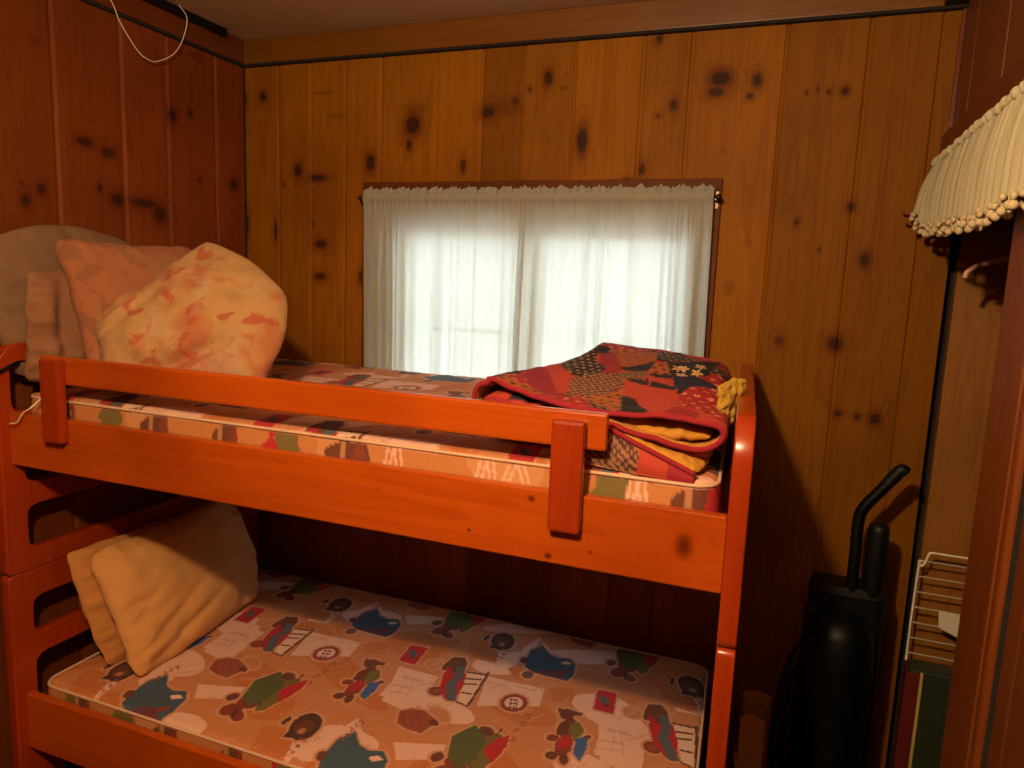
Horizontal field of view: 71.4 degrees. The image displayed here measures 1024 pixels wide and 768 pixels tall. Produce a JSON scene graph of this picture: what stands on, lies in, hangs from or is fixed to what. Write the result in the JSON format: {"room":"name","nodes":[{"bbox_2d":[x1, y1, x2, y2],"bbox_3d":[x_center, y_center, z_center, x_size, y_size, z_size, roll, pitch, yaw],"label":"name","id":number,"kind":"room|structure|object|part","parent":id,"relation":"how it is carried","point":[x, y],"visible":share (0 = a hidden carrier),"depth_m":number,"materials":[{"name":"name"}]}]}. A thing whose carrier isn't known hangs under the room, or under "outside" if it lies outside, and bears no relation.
{"room":"bedroom","nodes":[
{"label":"bedroom","id":0,"kind":"room"},
{"bbox_2d":[0,0,244,767],"bbox_3d":[-2.142,0.238,0.446,0.009,2.590,5.650,5,9,20],"label":"wall","id":1,"kind":"structure","parent":0,"point":[97,135],"depth_m":2.35,"materials":[{"name":"brown wood"}]},
{"bbox_2d":[80,0,242,66],"bbox_3d":[-2.086,-0.944,0.260,0.016,0.008,5.630,5,9,20],"label":"trim","id":2,"kind":"structure","parent":1,"relation":"attached to","point":[89,2],"depth_m":2.48,"materials":[{"name":"black wood"}]},
{"bbox_2d":[91,0,243,63],"bbox_3d":[-2.082,-0.993,0.251,0.022,0.092,5.628,5,9,20],"label":"trim","id":3,"kind":"structure","parent":1,"relation":"attached to","point":[230,46],"depth_m":2.55,"materials":[{"name":"brown wood"}]},
{"bbox_2d":[142,0,226,36],"bbox_3d":[-1.200,-1.312,2.473,0.032,0.029,0.550,5,9,20],"label":"strip","id":4,"kind":"object","parent":1,"relation":"attached to","point":[164,5],"visible":1,"depth_m":2.56,"materials":[{"name":"plastic"}]},
{"bbox_2d":[64,761,705,767],"bbox_3d":[-0.697,1.696,0.109,3.380,0.080,5.800,5,9,20],"label":"floor","id":5,"kind":"structure","parent":0,"point":[703,764],"depth_m":2.41,"materials":[{"name":"red wood"}]},
{"bbox_2d":[0,342,755,767],"bbox_3d":[-0.356,0.620,2.220,2.040,1.429,1.055,5,9,20],"label":"bunk bed","id":6,"kind":"object","parent":5,"relation":"on","point":[560,523],"visible":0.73,"depth_m":1.69,"materials":[{"name":"brown wood"}]},
{"bbox_2d":[0,361,19,372],"bbox_3d":[-1.429,-0.049,2.027,0.042,0.047,0.144,1,8,-10],"label":"power cord","id":7,"kind":"object","parent":6,"relation":"attached to","point":[16,362],"visible":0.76,"depth_m":2.00,"materials":[{"name":"black plastic"}]},
{"bbox_2d":[9,379,40,423],"bbox_3d":[-1.401,0.051,2.053,0.091,0.109,0.218,-5,11,-40],"label":"power cord","id":8,"kind":"object","parent":6,"relation":"hanging from","point":[34,404],"visible":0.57,"depth_m":1.98,"materials":[{"name":"white plastic"}]},
{"bbox_2d":[0,225,130,375],"bbox_3d":[-1.349,-0.269,2.251,0.119,0.447,0.572,6,9,25],"label":"pillow","id":9,"kind":"object","parent":6,"relation":"on","point":[24,250],"visible":0.27,"depth_m":2.04,"materials":[{"name":"beige fabric"}]},
{"bbox_3d":[-1.277,0.162,2.513,0.036,0.681,1.055,5,9,20],"label":"panel","id":10,"kind":"part","parent":6,"relation":"part of","materials":[{"name":"brown wood"}]},
{"bbox_3d":[-1.306,0.869,2.615,0.036,0.747,1.055,5,9,20],"label":"panel","id":11,"kind":"part","parent":6,"relation":"part of","materials":[{"name":"brown wood"}]},
{"bbox_3d":[-0.546,1.106,1.832,1.967,0.176,0.024,5,9,20],"label":"rail","id":12,"kind":"part","parent":6,"relation":"part of","materials":[{"name":"brown wood"}]},
{"bbox_3d":[-0.552,0.026,1.693,1.589,0.076,0.022,5,9,20],"label":"guard rail","id":13,"kind":"part","parent":6,"relation":"part of","materials":[{"name":"brown wood"}]},
{"bbox_3d":[-0.511,0.239,1.706,1.967,0.154,0.024,5,9,20],"label":"rail","id":14,"kind":"part","parent":6,"relation":"part of","materials":[{"name":"brown wood"}]},
{"bbox_2d":[47,569,707,767],"bbox_3d":[-0.368,1.008,2.298,1.935,0.174,0.979,5,9,20],"label":"mattress","id":15,"kind":"object","parent":6,"relation":"on","point":[308,673],"visible":0.88,"depth_m":2.18,"materials":[{"name":"multicoloured fabric"}]},
{"bbox_2d":[67,502,209,664],"bbox_3d":[-1.221,0.672,2.498,0.149,0.378,0.630,5,9,20],"label":"pillow","id":16,"kind":"object","parent":15,"relation":"on","point":[105,635],"visible":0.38,"depth_m":2.23,"materials":[{"name":"brown fabric"}]},
{"bbox_2d":[90,501,258,675],"bbox_3d":[-1.120,0.664,2.478,0.252,0.408,0.637,5,9,20],"label":"pillow","id":17,"kind":"object","parent":15,"relation":"on","point":[165,587],"visible":0.97,"depth_m":2.37,"materials":[{"name":"brown fabric"}]},
{"bbox_2d":[31,359,729,512],"bbox_3d":[-0.333,0.117,2.168,1.935,0.189,0.979,5,9,20],"label":"mattress","id":18,"kind":"object","parent":6,"relation":"on","point":[506,460],"visible":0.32,"depth_m":1.72,"materials":[{"name":"multicoloured fabric"}]},
{"bbox_2d":[24,269,85,381],"bbox_3d":[-1.278,-0.179,2.180,0.125,0.333,0.415,8,10,32],"label":"pillow","id":19,"kind":"object","parent":18,"relation":"on","point":[52,328],"visible":0.29,"depth_m":2.03,"materials":[{"name":"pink fabric"}]},
{"bbox_2d":[55,238,190,359],"bbox_3d":[-1.091,-0.226,2.225,0.222,0.416,0.538,9,11,38],"label":"pillow","id":20,"kind":"object","parent":18,"relation":"on","point":[97,274],"visible":0.39,"depth_m":2.06,"materials":[{"name":"pink fabric"}]},
{"bbox_2d":[94,242,287,376],"bbox_3d":[-0.916,-0.197,2.038,0.553,0.423,0.274,2,8,1],"label":"pillow","id":21,"kind":"object","parent":18,"relation":"on","point":[212,309],"visible":0.8,"depth_m":1.97,"materials":[{"name":"fabric"}]},
{"bbox_2d":[472,342,746,483],"bbox_3d":[0.279,0.028,1.798,0.618,0.211,0.773,5,9,20],"label":"patchwork quilt","id":22,"kind":"object","parent":18,"relation":"on","point":[668,411],"visible":0.94,"depth_m":1.57,"materials":[{"name":"fabric"}]},
{"bbox_3d":[-0.392,1.102,2.315,1.915,0.016,0.982,5,9,20],"label":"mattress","id":23,"kind":"part","parent":6,"relation":"part of","materials":[{"name":"fabric"}]},
{"bbox_3d":[-0.211,0.983,2.770,1.922,0.176,0.018,5,9,20],"label":"rail","id":24,"kind":"part","parent":6,"relation":"part of","materials":[{"name":"brown wood"}]},
{"bbox_3d":[0.549,0.925,1.913,0.036,0.985,1.057,5,9,18],"label":"panel","id":25,"kind":"part","parent":6,"relation":"part of","materials":[{"name":"brown wood"}]},
{"bbox_3d":[-0.357,0.225,2.188,1.915,0.016,0.982,5,9,20],"label":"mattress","id":26,"kind":"part","parent":6,"relation":"part of","materials":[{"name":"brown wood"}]},
{"bbox_3d":[-0.176,0.117,2.644,1.922,0.154,0.018,5,9,20],"label":"rail","id":27,"kind":"part","parent":6,"relation":"part of","materials":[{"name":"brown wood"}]},
{"bbox_3d":[0.578,0.218,1.811,0.036,0.443,1.057,5,9,18],"label":"panel","id":28,"kind":"part","parent":6,"relation":"part of","materials":[{"name":"brown wood"}]},
{"bbox_2d":[737,690,771,767],"bbox_3d":[0.749,1.190,2.231,0.089,0.423,0.150,5,9,20],"label":"paper bag","id":29,"kind":"object","parent":5,"relation":"on","point":[755,717],"visible":1,"depth_m":2.16,"materials":[{"name":"brown paper"}]},
{"bbox_2d":[770,464,910,767],"bbox_3d":[0.952,0.823,2.097,0.318,1.207,0.325,5,9,20],"label":"vacuum cleaner","id":30,"kind":"object","parent":5,"relation":"on","point":[834,663],"visible":1,"depth_m":2.07,"materials":[{"name":"black plastic"}]},
{"bbox_2d":[788,607,873,767],"bbox_3d":[0.952,0.953,2.132,0.210,0.580,0.210,5,9,20],"label":"canister","id":31,"kind":"object","parent":30,"relation":"on","point":[832,660],"depth_m":2.05,"materials":[{"name":"black plastic"}]},
{"bbox_3d":[1.049,0.524,2.088,0.118,0.567,0.044,5,9,20],"label":"handle","id":32,"kind":"part","parent":30,"relation":"part of","materials":[{"name":"black plastic"}]},
{"bbox_2d":[891,659,952,767],"bbox_3d":[1.196,1.124,2.049,0.186,0.645,0.072,5,9,20],"label":"storage box","id":33,"kind":"object","parent":5,"relation":"on","point":[925,686],"visible":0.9,"depth_m":2.01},
{"bbox_3d":[1.124,1.122,2.074,0.034,0.635,0.066,5,9,20],"label":"panel","id":34,"kind":"part","parent":33,"relation":"part of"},
{"bbox_2d":[905,552,967,661],"bbox_3d":[1.469,0.704,2.115,0.502,0.357,0.012,5,9,20],"label":"wire rack","id":35,"kind":"object","parent":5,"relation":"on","point":[925,561],"visible":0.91,"depth_m":2.18,"materials":[{"name":"white metal"}]},
{"bbox_2d":[939,611,959,636],"bbox_3d":[1.333,0.734,2.163,0.076,0.083,0.001,5,9,20],"label":"paper tag","id":36,"kind":"object","parent":35,"relation":"hanging from","point":[948,622],"visible":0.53,"depth_m":2.16,"materials":[{"name":"white paper"}]},
{"bbox_2d":[166,0,647,39],"bbox_3d":[-0.591,-0.945,-0.274,3.380,0.080,5.800,5,9,20],"label":"ceiling","id":37,"kind":"structure","parent":0,"point":[243,19],"depth_m":2.50,"materials":[{"name":"paint"}]},
{"bbox_2d":[110,0,187,61],"bbox_3d":[-1.246,-1.206,2.372,0.030,0.216,0.407,6,9,23],"label":"hanging cable","id":38,"kind":"object","parent":37,"relation":"hanging from","point":[110,0],"visible":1,"depth_m":2.46,"materials":[{"name":"white plastic"}]},
{"bbox_2d":[245,3,1017,767],"bbox_3d":[0.387,0.036,2.542,3.230,2.590,0.080,5,9,20],"label":"wall","id":39,"kind":"structure","parent":0,"point":[819,136],"depth_m":2.32,"materials":[{"name":"brown wood"}]},
{"bbox_2d":[243,68,247,258],"bbox_3d":[-1.137,-0.050,3.067,0.006,2.488,0.006,5,9,20],"label":"trim","id":40,"kind":"structure","parent":39,"relation":"attached to","point":[244,106],"depth_m":2.94,"materials":[{"name":"black wood"}]},
{"bbox_2d":[244,0,944,63],"bbox_3d":[0.069,-1.225,2.445,2.482,0.092,0.022,5,9,20],"label":"trim","id":41,"kind":"structure","parent":39,"relation":"attached to","point":[650,14],"depth_m":2.40,"materials":[{"name":"brown wood"}]},
{"bbox_2d":[241,4,967,67],"bbox_3d":[0.094,-1.172,2.442,2.540,0.008,0.022,5,9,20],"label":"trim","id":42,"kind":"structure","parent":39,"relation":"attached to","point":[960,6],"depth_m":2.32,"materials":[{"name":"black wood"}]},
{"bbox_2d":[902,212,916,226],"bbox_3d":[1.175,-0.487,2.113,0.049,0.040,0.015,-1,9,-20],"label":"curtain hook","id":43,"kind":"object","parent":39,"relation":"attached to","point":[904,214],"visible":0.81,"depth_m":2.11,"materials":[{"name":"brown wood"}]},
{"bbox_2d":[948,8,967,128],"bbox_3d":[1.266,-0.772,2.051,0.011,0.600,0.012,5,9,20],"label":"trim","id":44,"kind":"structure","parent":39,"relation":"attached to","point":[964,11],"depth_m":2.03,"materials":[{"name":"brown wood"}]},
{"bbox_2d":[885,0,1023,767],"bbox_3d":[0.283,0.459,-0.399,0.065,2.590,5.750,5,9,20],"label":"wall","id":45,"kind":"structure","parent":0,"point":[994,33],"depth_m":1.68,"materials":[{"name":"brown wood"}]},
{"bbox_2d":[944,0,969,5],"bbox_3d":[1.251,-1.113,1.993,0.057,0.089,0.050,5,9,20],"label":"trim","id":46,"kind":"structure","parent":45,"relation":"attached to","point":[947,2],"depth_m":2.00,"materials":[{"name":"black wood"}]},
{"bbox_2d":[909,80,1023,236],"bbox_3d":[0.986,-0.449,1.499,0.063,0.264,1.288,5,9,19],"label":"lampshade","id":47,"kind":"object","parent":45,"relation":"hanging from","point":[978,175],"visible":1,"depth_m":1.48,"materials":[{"name":"beige fabric"}]},
{"bbox_2d":[939,196,1023,767],"bbox_3d":[0.929,0.464,1.379,0.067,2.120,0.175,5,9,20],"label":"trim","id":48,"kind":"structure","parent":45,"relation":"attached to","point":[1008,377],"depth_m":1.35,"materials":[{"name":"brown wood"}]},
{"bbox_2d":[940,55,1023,152],"bbox_3d":[1.078,-0.610,1.578,0.044,0.090,1.038,5,9,20],"label":"trim","id":49,"kind":"structure","parent":45,"relation":"attached to","point":[1014,76],"depth_m":1.59,"materials":[{"name":"brown wood"}]},
{"bbox_2d":[968,383,1023,767],"bbox_3d":[0.870,0.477,1.276,0.034,2.120,0.032,5,9,20],"label":"trim","id":50,"kind":"structure","parent":45,"relation":"attached to","point":[1017,468],"depth_m":1.25,"materials":[{"name":"brown wood"}]},
{"bbox_2d":[962,255,1009,277],"bbox_3d":[1.346,-0.353,1.812,0.330,0.178,0.013,5,9,20],"label":"hanger","id":51,"kind":"object","parent":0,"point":[978,266],"visible":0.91,"depth_m":1.86,"materials":[{"name":"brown plastic"}]},
{"bbox_3d":[0.063,0.003,2.679,2.625,2.590,0.088,5,9,20],"label":"wall","id":52,"kind":"structure","parent":0,"visible":0},
{"bbox_2d":[361,178,722,366],"bbox_3d":[0.044,-0.214,2.628,1.340,1.032,0.084,5,9,20],"label":"window","id":53,"kind":"structure","parent":52,"relation":"in","point":[717,183],"depth_m":2.42,"materials":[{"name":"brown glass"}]},
{"bbox_2d":[358,191,721,208],"bbox_3d":[0.043,-0.647,2.500,1.338,0.055,0.049,5,9,20],"label":"curtain rod","id":54,"kind":"object","parent":53,"relation":"attached to","point":[717,196],"visible":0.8,"depth_m":2.29,"materials":[{"name":"brown metal"}]},
{"bbox_2d":[362,186,526,377],"bbox_3d":[-0.270,-0.354,2.644,0.659,0.744,0.042,5,9,20],"label":"curtain","id":55,"kind":"object","parent":54,"relation":"hanging from","point":[443,269],"visible":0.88,"depth_m":2.63,"materials":[{"name":"beige fabric"}]},
{"bbox_2d":[517,183,714,370],"bbox_3d":[0.327,-0.299,2.426,0.668,0.745,0.040,5,9,20],"label":"curtain","id":56,"kind":"object","parent":54,"relation":"hanging from","point":[629,266],"visible":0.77,"depth_m":2.40,"materials":[{"name":"beige fabric"}]}
]}

